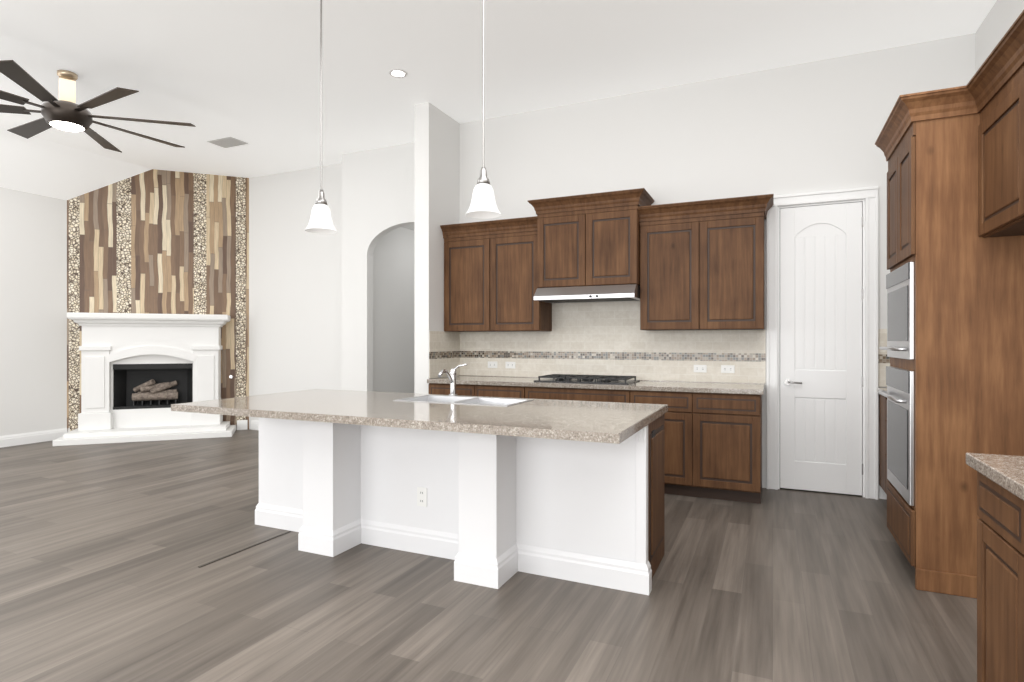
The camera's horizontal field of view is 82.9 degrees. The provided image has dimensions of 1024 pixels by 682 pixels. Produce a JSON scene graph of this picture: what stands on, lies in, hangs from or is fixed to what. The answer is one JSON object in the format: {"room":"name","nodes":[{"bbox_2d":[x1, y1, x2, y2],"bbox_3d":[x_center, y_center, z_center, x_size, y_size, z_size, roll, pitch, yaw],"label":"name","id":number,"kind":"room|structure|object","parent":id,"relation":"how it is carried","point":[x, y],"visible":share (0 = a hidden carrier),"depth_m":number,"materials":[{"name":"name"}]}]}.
{"room":"kitchen","nodes":[
{"label":"kitchen","id":0,"kind":"room"},
{"bbox_2d":[0,187,66,435],"bbox_3d":[-7.786,-0.300,3.801,0.120,3.200,8.950,0,0,24],"label":"wall","id":1,"kind":"structure","parent":0,"point":[33,312],"depth_m":7.39,"materials":[{"name":"white paint"}]},
{"bbox_2d":[0,428,67,447],"bbox_3d":[-7.708,1.230,3.809,0.015,0.140,8.630,0,0,24],"label":"baseboard","id":2,"kind":"structure","parent":1,"relation":"attached to","point":[27,438],"depth_m":7.36,"materials":[{"name":"white paint"}]},
{"bbox_2d":[67,169,248,430],"bbox_3d":[-4.926,-0.560,8.189,2.320,3.720,0.100,0,0,-21],"label":"tiled wall","id":3,"kind":"structure","parent":0,"point":[153,241],"depth_m":8.15,"materials":[{"name":"brown tile"}]},
{"bbox_2d":[68,420,247,431],"bbox_3d":[-4.905,1.230,8.135,2.180,0.140,0.016,0,0,-21],"label":"baseboard","id":4,"kind":"structure","parent":3,"relation":"attached to","point":[242,424],"depth_m":8.49,"materials":[{"name":"white paint"}]},
{"bbox_2d":[249,142,413,428],"bbox_3d":[-2.238,-0.550,7.705,3.800,3.700,0.420,0,0,24],"label":"wall","id":5,"kind":"structure","parent":0,"point":[298,307],"depth_m":7.98,"materials":[{"name":"white paint"}]},
{"bbox_2d":[251,420,258,429],"bbox_3d":[-2.948,1.230,8.113,1.930,0.140,0.016,0,0,24],"label":"baseboard","id":6,"kind":"structure","parent":5,"relation":"attached to","point":[254,423],"depth_m":8.47,"materials":[{"name":"white paint"}]},
{"bbox_2d":[373,224,413,392],"bbox_3d":[-0.691,-0.200,8.160,1.750,3.000,2.280,0,0,24],"label":"wall","id":7,"kind":"structure","parent":0,"point":[393,312],"depth_m":7.99,"materials":[{"name":"white paint"}]},
{"bbox_2d":[414,102,459,393],"bbox_3d":[-0.723,-0.550,6.283,0.170,3.700,0.929,0,0,24],"label":"wall","id":8,"kind":"structure","parent":0,"point":[436,167],"depth_m":5.89,"materials":[{"name":"white paint"}]},
{"bbox_2d":[429,331,460,377],"bbox_3d":[-0.706,0.137,6.104,0.007,0.475,0.605,0,0,24],"label":"backsplash","id":9,"kind":"structure","parent":8,"relation":"attached to","point":[444,347],"depth_m":6.07,"materials":[{"name":"tile"}]},
{"bbox_2d":[0,429,976,681],"bbox_3d":[-2.382,1.323,3.482,11.600,0.054,12.800,0,0,24],"label":"floor","id":10,"kind":"structure","parent":0,"point":[107,550],"depth_m":2.92,"materials":[{"name":"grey wood"}]},
{"bbox_2d":[53,312,235,445],"bbox_3d":[-4.847,0.468,7.811,2.000,1.665,0.660,0,0,-21],"label":"fireplace","id":11,"kind":"object","parent":10,"relation":"on","point":[141,373],"visible":0.94,"depth_m":7.83,"materials":[{"name":"white stone"}]},
{"bbox_2d":[427,382,478,395],"bbox_3d":[-0.442,0.860,5.978,0.584,0.880,0.651,0,0,24],"label":"base cabinet","id":12,"kind":"object","parent":10,"relation":"on","point":[438,388],"depth_m":5.70,"materials":[{"name":"brown wood"}]},
{"bbox_2d":[247,408,667,594],"bbox_3d":[-0.485,0.865,3.707,2.772,0.870,0.882,0,0,24],"label":"kitchen island","id":13,"kind":"object","parent":10,"relation":"on","point":[495,492],"depth_m":3.27,"materials":[{"name":"white"}]},
{"bbox_2d":[171,389,666,443],"bbox_3d":[-0.570,0.410,3.562,2.792,0.040,1.242,0,0,24],"label":"island countertop","id":14,"kind":"structure","parent":13,"relation":"on","point":[592,422],"depth_m":3.16,"materials":[{"name":"beige stone"}]},
{"bbox_2d":[438,364,466,395],"bbox_3d":[-0.421,0.274,4.016,0.143,0.232,0.259,0,0,24],"label":"faucet","id":15,"kind":"object","parent":14,"relation":"on","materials":[{"name":"silver metal"}]},
{"bbox_2d":[399,394,526,407],"bbox_3d":[-0.316,0.498,3.809,0.824,0.223,0.414,0,0,24],"label":"sink","id":16,"kind":"object","parent":14,"relation":"in","point":[506,402],"depth_m":3.94,"materials":[{"name":"white ceramic"}]},
{"bbox_2d":[479,386,530,398],"bbox_3d":[0.011,0.860,5.775,0.648,0.880,0.651,0,0,24],"label":"base cabinet","id":17,"kind":"object","parent":10,"relation":"on","point":[486,391],"depth_m":5.45,"materials":[{"name":"brown wood"}]},
{"bbox_2d":[531,386,638,402],"bbox_3d":[0.696,0.860,5.467,1.103,0.880,0.651,0,0,24],"label":"base cabinet","id":18,"kind":"object","parent":10,"relation":"on","point":[537,392],"depth_m":5.13,"materials":[{"name":"brown wood"}]},
{"bbox_2d":[639,390,702,497],"bbox_3d":[1.377,0.860,5.160,0.637,0.880,0.651,0,0,24],"label":"base cabinet","id":19,"kind":"object","parent":10,"relation":"on","point":[683,421],"depth_m":4.81,"materials":[{"name":"brown wood"}]},
{"bbox_2d":[703,394,762,503],"bbox_3d":[1.821,0.860,4.961,0.575,0.880,0.651,0,0,24],"label":"base cabinet","id":20,"kind":"object","parent":10,"relation":"on","point":[712,440],"depth_m":4.65,"materials":[{"name":"brown wood"}]},
{"bbox_2d":[427,375,762,393],"bbox_3d":[0.692,0.400,5.457,3.080,0.040,0.672,0,0,24],"label":"countertop","id":21,"kind":"structure","parent":20,"relation":"on","point":[461,380],"depth_m":5.12,"materials":[{"name":"beige stone"}]},
{"bbox_2d":[531,374,638,385],"bbox_3d":[0.708,0.356,5.465,0.891,0.048,0.490,0,0,24],"label":"cooktop","id":22,"kind":"object","parent":21,"relation":"in","point":[552,377],"depth_m":5.40,"materials":[{"name":"black metal"}]},
{"bbox_2d":[877,387,888,493],"bbox_3d":[3.055,0.840,4.093,0.657,0.920,1.224,0,0,24],"label":"base cabinet","id":23,"kind":"object","parent":10,"relation":"on","point":[883,479],"visible":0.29,"depth_m":4.59,"materials":[{"name":"brown wood"}]},
{"bbox_2d":[883,86,1023,598],"bbox_3d":[2.597,0.013,3.224,0.780,2.576,0.730,0,0,24],"label":"tall cabinet","id":24,"kind":"object","parent":10,"relation":"on","point":[954,348],"depth_m":2.99,"materials":[{"name":"brown wood"}]},
{"bbox_2d":[977,473,1005,681],"bbox_3d":[1.832,0.860,1.565,0.816,0.880,0.482,0,0,24],"label":"base cabinet","id":25,"kind":"object","parent":10,"relation":"on","point":[1000,570],"depth_m":1.82,"materials":[{"name":"brown wood"}]},
{"bbox_2d":[966,453,1023,504],"bbox_3d":[1.491,0.400,0.832,0.837,0.040,2.140,0,0,24],"label":"countertop","id":26,"kind":"structure","parent":25,"relation":"on","point":[1006,471],"depth_m":1.76,"materials":[{"name":"beige stone"}]},
{"bbox_2d":[1006,493,1023,681],"bbox_3d":[1.673,0.860,1.211,0.816,0.880,0.544,0,0,24],"label":"base cabinet","id":27,"kind":"object","parent":10,"relation":"on","point":[1014,508],"depth_m":1.64,"materials":[{"name":"brown wood"}]},
{"bbox_2d":[0,0,996,199],"bbox_3d":[-2.336,-1.880,3.462,11.500,1.040,12.800,0,0,24],"label":"ceiling","id":28,"kind":"structure","parent":0,"point":[247,71],"depth_m":4.95,"materials":[{"name":"white paint"}]},
{"bbox_2d":[0,60,195,152],"bbox_3d":[-3.988,-2.154,5.202,2.046,0.491,2.046,0,0,24],"label":"ceiling fan","id":29,"kind":"object","parent":28,"relation":"hanging from","point":[65,112],"visible":1,"depth_m":5.10,"materials":[{"name":"black"}]},
{"bbox_2d":[207,137,248,147],"bbox_3d":[-3.431,-2.394,7.002,0.400,0.010,0.260,0,0,24],"label":"ceiling vent","id":30,"kind":"object","parent":28,"relation":"in","point":[226,142],"visible":1,"depth_m":6.98,"materials":[{"name":"silver metal"}]},
{"bbox_2d":[305,0,336,233],"bbox_3d":[-1.269,-1.565,3.860,0.208,1.667,0.208,0,0,24],"label":"pendant light","id":31,"kind":"object","parent":28,"relation":"hanging from","point":[320,221],"visible":1,"depth_m":3.84,"materials":[{"name":"white glass"}]},
{"bbox_2d":[389,69,406,77],"bbox_3d":[-1.020,-2.396,5.195,0.164,0.007,0.164,0,0,24],"label":"recessed light","id":32,"kind":"object","parent":28,"relation":"in","point":[399,73],"visible":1,"depth_m":5.19,"materials":[{"name":"white"}]},
{"bbox_2d":[465,0,500,218],"bbox_3d":[-0.166,-1.565,3.364,0.208,1.667,0.208,0,0,24],"label":"pendant light","id":33,"kind":"object","parent":28,"relation":"hanging from","point":[483,204],"visible":1,"depth_m":3.34,"materials":[{"name":"white glass"}]},
{"bbox_2d":[460,33,974,498],"bbox_3d":[1.531,-0.550,5.528,4.860,3.700,0.140,0,0,24],"label":"wall","id":34,"kind":"structure","parent":0,"point":[814,126],"depth_m":5.25,"materials":[{"name":"white paint"}]},
{"bbox_2d":[488,361,496,367],"bbox_3d":[-0.209,0.255,6.220,0.115,0.070,0.008,0,0,24],"label":"electrical outlet plate","id":35,"kind":"object","parent":34,"relation":"attached to","point":[491,364],"depth_m":6.22,"materials":[{"name":"white plastic"}]},
{"bbox_2d":[442,224,551,331],"bbox_3d":[-0.153,-0.606,6.015,1.080,1.010,0.347,0,0,24],"label":"upper cabinet","id":36,"kind":"object","parent":34,"relation":"attached to","point":[490,273],"depth_m":5.85,"materials":[{"name":"brown wood"}]},
{"bbox_2d":[505,362,514,368],"bbox_3d":[-0.017,0.255,6.134,0.115,0.070,0.008,0,0,24],"label":"electrical outlet plate","id":37,"kind":"object","parent":34,"relation":"attached to","point":[507,364],"depth_m":6.13,"materials":[{"name":"white plastic"}]},
{"bbox_2d":[536,200,647,287],"bbox_3d":[0.765,-0.880,5.559,0.962,0.739,0.427,0,0,24],"label":"upper cabinet","id":38,"kind":"object","parent":34,"relation":"attached to","point":[577,245],"depth_m":5.35,"materials":[{"name":"brown wood"}]},
{"bbox_2d":[534,284,639,302],"bbox_3d":[0.743,-0.444,5.507,0.950,0.122,0.539,0,0,24],"label":"range hood","id":39,"kind":"object","parent":38,"relation":"attached to","point":[606,293],"visible":1,"depth_m":5.32,"materials":[{"name":"silver metal"}]},
{"bbox_2d":[461,301,764,382],"bbox_3d":[0.831,-0.068,5.761,3.091,0.885,0.007,0,0,24],"label":"backsplash","id":40,"kind":"structure","parent":34,"relation":"attached to","point":[599,338],"depth_m":5.69,"materials":[{"name":"tile"}]},
{"bbox_2d":[694,365,706,372],"bbox_3d":[1.734,0.255,5.347,0.115,0.070,0.008,0,0,24],"label":"electrical outlet plate","id":41,"kind":"object","parent":34,"relation":"attached to","point":[703,368],"depth_m":5.34,"materials":[{"name":"white plastic"}]},
{"bbox_2d":[640,204,767,330],"bbox_3d":[1.694,-0.606,5.185,1.030,1.010,0.347,0,0,24],"label":"upper cabinet","id":42,"kind":"object","parent":34,"relation":"attached to","point":[696,265],"depth_m":5.01,"materials":[{"name":"brown wood"}]},
{"bbox_2d":[721,365,734,372],"bbox_3d":[1.953,0.255,5.249,0.115,0.070,0.008,0,0,24],"label":"electrical outlet plate","id":43,"kind":"object","parent":34,"relation":"attached to","point":[724,368],"depth_m":5.25,"materials":[{"name":"white plastic"}]},
{"bbox_2d":[780,202,862,494],"bbox_3d":[2.634,0.064,4.946,0.630,2.448,0.094,0,0,24],"label":"pantry door","id":44,"kind":"structure","parent":34,"relation":"in","point":[821,298],"depth_m":4.96,"materials":[{"name":"white paint"}]},
{"bbox_2d":[766,186,877,499],"bbox_3d":[2.650,0.015,4.993,0.840,2.570,0.157,0,0,24],"label":"door frame","id":45,"kind":"structure","parent":34,"relation":"attached to","point":[867,197],"depth_m":4.84,"materials":[{"name":"white"}]},
{"bbox_2d":[878,329,889,386],"bbox_3d":[3.291,0.137,4.656,0.636,0.475,0.007,0,0,24],"label":"backsplash","id":46,"kind":"structure","parent":34,"relation":"attached to","point":[883,361],"depth_m":4.76,"materials":[{"name":"tile"}]},
{"bbox_2d":[975,0,1023,72],"bbox_3d":[1.680,-0.550,0.078,0.120,3.700,9.920,0,0,24],"label":"wall","id":47,"kind":"structure","parent":0,"point":[1001,17],"depth_m":4.13,"materials":[{"name":"white paint"}]},
{"bbox_2d":[975,22,1023,241],"bbox_3d":[2.332,-0.898,2.283,0.492,0.756,1.197,0,0,24],"label":"upper cabinet","id":48,"kind":"object","parent":47,"relation":"attached to","point":[999,95],"depth_m":2.64,"materials":[{"name":"brown wood"}]}
]}

